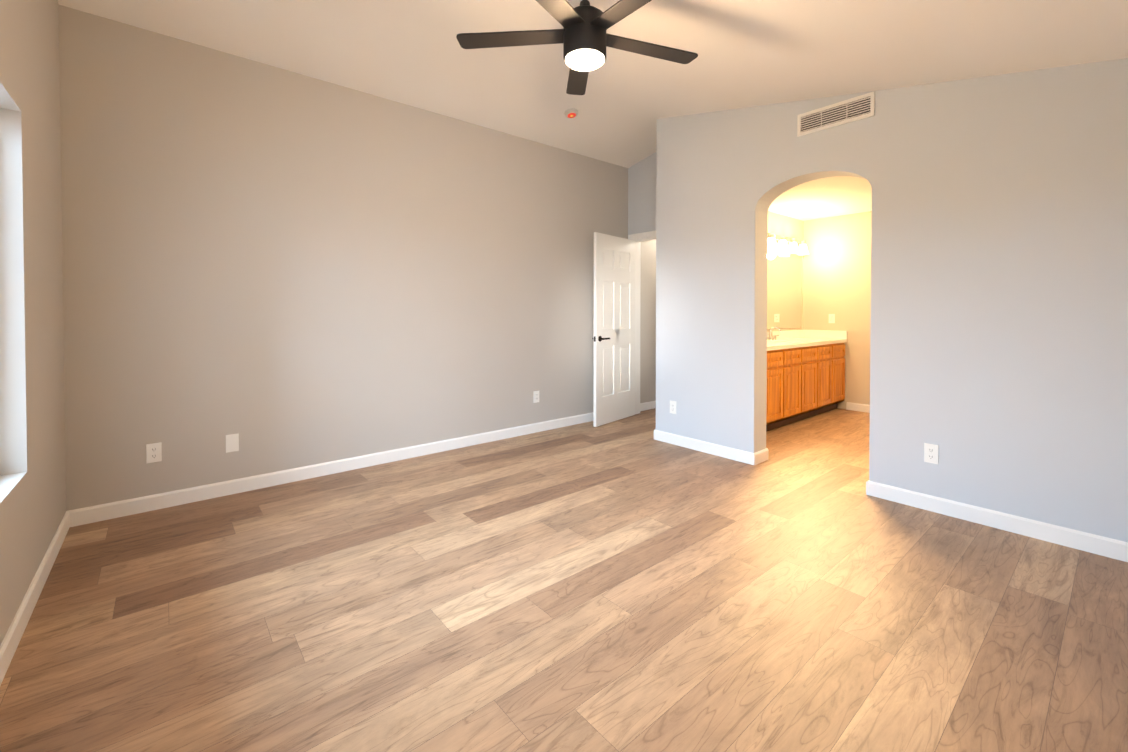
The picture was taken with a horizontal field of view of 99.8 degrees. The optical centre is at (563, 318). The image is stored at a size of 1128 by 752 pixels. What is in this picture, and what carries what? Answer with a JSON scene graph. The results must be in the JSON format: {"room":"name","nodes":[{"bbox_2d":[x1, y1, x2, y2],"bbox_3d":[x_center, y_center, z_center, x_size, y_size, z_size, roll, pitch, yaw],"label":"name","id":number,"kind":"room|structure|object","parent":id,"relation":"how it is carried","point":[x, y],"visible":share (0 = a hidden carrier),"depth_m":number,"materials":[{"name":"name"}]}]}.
{"room":"empty bedroom","nodes":[
{"label":"empty bedroom","id":0,"kind":"room"},
{"bbox_2d":[0,0,65,644],"bbox_3d":[-1.357,-0.333,0.790,0.200,3.048,4.890,-1,1,-40],"label":"wall","id":1,"kind":"structure","parent":0,"point":[32,463],"depth_m":1.98,"materials":[{"name":"paint"}]},
{"bbox_2d":[0,510,75,685],"bbox_3d":[-1.276,1.144,0.880,0.013,0.092,4.650,-1,1,-40],"label":"baseboard","id":2,"kind":"structure","parent":1,"relation":"attached to","point":[12,638],"depth_m":1.89,"materials":[{"name":"white wood"}]},
{"bbox_2d":[59,5,655,510],"bbox_3d":[-0.565,-0.311,4.576,6.290,2.893,0.120,-1,1,-40],"label":"wall","id":3,"kind":"structure","parent":0,"point":[275,269],"depth_m":3.35,"materials":[{"name":"paint"}]},
{"bbox_2d":[146,442,161,462],"bbox_3d":[-2.490,0.813,2.886,0.070,0.115,0.009,-1,1,-40],"label":"electrical outlet","id":4,"kind":"object","parent":3,"relation":"attached to","point":[153,452],"visible":1,"depth_m":2.88,"materials":[{"name":"white plastic"}]},
{"bbox_2d":[226,433,238,452],"bbox_3d":[-2.191,0.820,3.139,0.070,0.115,0.007,-1,1,-40],"label":"electrical outlet","id":5,"kind":"object","parent":3,"relation":"attached to","point":[232,442],"visible":1,"depth_m":3.14,"materials":[{"name":"white plastic"}]},
{"bbox_2d":[72,412,592,525],"bbox_3d":[-0.997,1.096,4.147,4.590,0.092,0.013,-1,1,-40],"label":"baseboard","id":6,"kind":"structure","parent":3,"relation":"attached to","point":[81,516],"depth_m":3.36,"materials":[{"name":"white wood"}]},
{"bbox_2d":[533,391,538,402],"bbox_3d":[-0.275,0.778,4.752,0.070,0.115,0.009,-1,1,-40],"label":"electrical outlet","id":7,"kind":"object","parent":3,"relation":"attached to","point":[535,396],"visible":1,"depth_m":4.74,"materials":[{"name":"white plastic"}]},
{"bbox_2d":[640,401,655,410],"bbox_3d":[1.321,1.068,6.099,1.230,0.092,0.013,-1,1,-40],"label":"baseboard","id":8,"kind":"structure","parent":3,"relation":"attached to","point":[647,405],"depth_m":5.84,"materials":[{"name":"white wood"}]},
{"bbox_2d":[0,408,1127,751],"bbox_3d":[1.327,1.198,3.074,7.420,0.080,5.150,-1,1,-40],"label":"floor","id":9,"kind":"structure","parent":0,"point":[628,584],"depth_m":1.87,"materials":[{"name":"brown wood"}]},
{"bbox_2d":[766,342,844,431],"bbox_3d":[2.369,0.711,5.274,2.478,0.830,0.522,-1,1,-40],"label":"bathroom vanity","id":10,"kind":"object","parent":9,"relation":"on","point":[805,374],"depth_m":5.12,"materials":[{"name":"brown wood"}]},
{"bbox_2d":[774,338,845,345],"bbox_3d":[2.369,0.276,5.260,2.488,0.040,0.533,-1,1,-40],"label":"countertop","id":11,"kind":"structure","parent":10,"relation":"on","point":[803,339],"depth_m":5.55,"materials":[{"name":"white stone"}]},
{"bbox_2d":[767,326,779,341],"bbox_3d":[2.477,0.171,5.591,0.243,0.160,0.140,-1,1,-40],"label":"faucet","id":12,"kind":"object","parent":11,"relation":"on","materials":[{"name":"silver metal"}]},
{"bbox_2d":[770,338,801,345],"bbox_3d":[2.583,0.331,5.466,0.429,0.156,0.331,-1,1,-40],"label":"sink","id":13,"kind":"object","parent":11,"relation":"in","point":[799,340],"depth_m":5.65,"materials":[{"name":"white ceramic"}]},
{"bbox_2d":[58,0,1127,167],"bbox_3d":[0.455,-1.524,2.300,4.940,0.951,4.890,-1,1,-40],"label":"ceiling","id":14,"kind":"structure","parent":0,"point":[750,53],"depth_m":2.89,"materials":[{"name":"paint"}]},
{"bbox_2d":[564,108,577,117],"bbox_3d":[0.065,-1.851,4.279,0.124,0.062,0.124,-1,1,-40],"label":"smoke detector","id":15,"kind":"object","parent":14,"relation":"attached to","point":[571,113],"visible":1,"depth_m":4.25,"materials":[{"name":"grey plastic"}]},
{"bbox_2d":[456,0,697,94],"bbox_3d":[0.125,-1.393,2.110,1.128,0.483,1.074,-1,1,-40],"label":"fan","id":16,"kind":"object","parent":14,"relation":"hanging from","point":[584,37],"visible":1,"depth_m":2.13,"materials":[{"name":"black metal"}]},
{"bbox_2d":[628,152,655,234],"bbox_3d":[1.105,-0.399,5.286,0.120,3.048,0.944,-1,1,-40],"label":"wall","id":17,"kind":"structure","parent":0,"point":[641,196],"depth_m":5.42,"materials":[{"name":"paint"}]},
{"bbox_2d":[592,232,634,426],"bbox_3d":[0.581,0.108,5.212,0.767,2.020,0.210,-1,1,-40],"label":"bedroom door","id":18,"kind":"structure","parent":17,"relation":"in","point":[614,340],"depth_m":5.18,"materials":[{"name":"white wood"}]},
{"bbox_2d":[628,230,655,413],"bbox_3d":[1.107,0.072,5.291,0.152,2.107,0.924,-1,1,-40],"label":"door frame","id":19,"kind":"structure","parent":17,"relation":"attached to","point":[638,238],"depth_m":5.58,"materials":[{"name":"white wood"}]},
{"bbox_2d":[767,211,802,331],"bbox_3d":[2.129,-0.372,5.467,2.820,2.990,0.100,-1,1,-40],"label":"wall","id":20,"kind":"structure","parent":0,"point":[783,225],"depth_m":5.96,"materials":[{"name":"paint"}]},
{"bbox_2d":[767,249,801,328],"bbox_3d":[2.193,-0.362,5.451,2.397,0.970,0.004,-1,1,-40],"label":"bathroom mirror","id":21,"kind":"object","parent":20,"relation":"attached to","point":[784,288],"visible":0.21,"depth_m":5.90,"materials":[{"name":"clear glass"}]},
{"bbox_2d":[767,330,801,337],"bbox_3d":[2.203,0.203,5.455,2.488,0.100,0.020,-1,1,-40],"label":"backsplash","id":22,"kind":"structure","parent":20,"relation":"attached to","point":[790,333],"depth_m":5.98,"materials":[{"name":"white stone"}]},
{"bbox_2d":[767,233,807,254],"bbox_3d":[2.671,-0.906,5.731,1.100,0.200,0.180,-1,1,-40],"label":"sconce","id":23,"kind":"object","parent":20,"relation":"attached to","point":[784,243],"visible":0.96,"depth_m":5.74,"materials":[{"name":"white glass"}]},
{"bbox_2d":[768,176,871,220],"bbox_3d":[3.040,-1.302,4.373,2.820,0.080,2.726,-1,1,-40],"label":"ceiling","id":24,"kind":"structure","parent":0,"point":[826,197],"depth_m":5.06,"materials":[{"name":"paint"}]},
{"bbox_2d":[803,211,871,408],"bbox_3d":[4.072,-0.099,5.260,0.120,2.450,2.726,-1,1,-40],"label":"wall","id":25,"kind":"structure","parent":0,"point":[837,270],"depth_m":5.87,"materials":[{"name":"paint"}]},
{"bbox_2d":[802,330,845,337],"bbox_3d":[3.318,0.195,6.046,0.021,0.100,0.513,-1,1,-40],"label":"backsplash","id":26,"kind":"structure","parent":25,"relation":"attached to","point":[805,333],"depth_m":6.05,"materials":[{"name":"white stone"}]},
{"bbox_2d":[829,314,834,322],"bbox_3d":[3.374,-0.005,5.990,0.009,0.115,0.070,-1,1,-40],"label":"outlet","id":27,"kind":"object","parent":25,"relation":"attached to","point":[831,318],"visible":1,"depth_m":5.98,"materials":[{"name":"white plastic"}]},
{"bbox_2d":[846,402,869,412],"bbox_3d":[4.188,1.083,5.038,0.013,0.092,2.170,-1,1,-40],"label":"baseboard","id":28,"kind":"structure","parent":25,"relation":"attached to","point":[849,406],"depth_m":5.77,"materials":[{"name":"white wood"}]},
{"bbox_2d":[656,58,1127,541],"bbox_3d":[2.136,-0.347,3.116,0.200,3.008,3.706,-1,1,-40],"label":"wall","id":29,"kind":"structure","parent":0,"point":[999,312],"depth_m":2.78,"materials":[{"name":"paint"}]},
{"bbox_2d":[670,400,675,413],"bbox_3d":[0.992,0.804,4.328,0.009,0.115,0.070,-1,1,-40],"label":"electrical outlet","id":30,"kind":"object","parent":29,"relation":"attached to","point":[672,407],"visible":1,"depth_m":4.32,"materials":[{"name":"white plastic"}]},
{"bbox_2d":[654,429,759,464],"bbox_3d":[1.175,1.097,4.112,0.013,0.092,1.002,-1,1,-40],"label":"baseboard","id":31,"kind":"structure","parent":29,"relation":"attached to","point":[707,447],"depth_m":4.03,"materials":[{"name":"white wood"}]},
{"bbox_2d":[760,448,768,460],"bbox_3d":[1.548,1.098,4.001,0.013,0.092,0.353,-1,1,-40],"label":"baseboard","id":32,"kind":"structure","parent":29,"relation":"attached to","point":[764,454],"depth_m":3.83,"materials":[{"name":"white wood"}]},
{"bbox_2d":[797,91,874,136],"bbox_3d":[1.856,-1.400,3.267,0.012,0.154,0.488,-1,1,-40],"label":"air vent","id":33,"kind":"object","parent":29,"relation":"in","point":[860,107],"visible":1,"depth_m":3.25,"materials":[{"name":"white metal"}]},
{"bbox_2d":[924,443,938,463],"bbox_3d":[2.219,0.814,2.871,0.009,0.115,0.070,-1,1,-40],"label":"electrical outlet","id":34,"kind":"object","parent":29,"relation":"attached to","point":[931,453],"visible":1,"depth_m":2.87,"materials":[{"name":"white plastic"}]},
{"bbox_2d":[866,480,1127,561],"bbox_3d":[2.612,1.121,2.406,0.013,0.092,1.913,-1,1,-40],"label":"baseboard","id":35,"kind":"structure","parent":29,"relation":"attached to","point":[956,509],"depth_m":2.61,"materials":[{"name":"white wood"}]}
]}

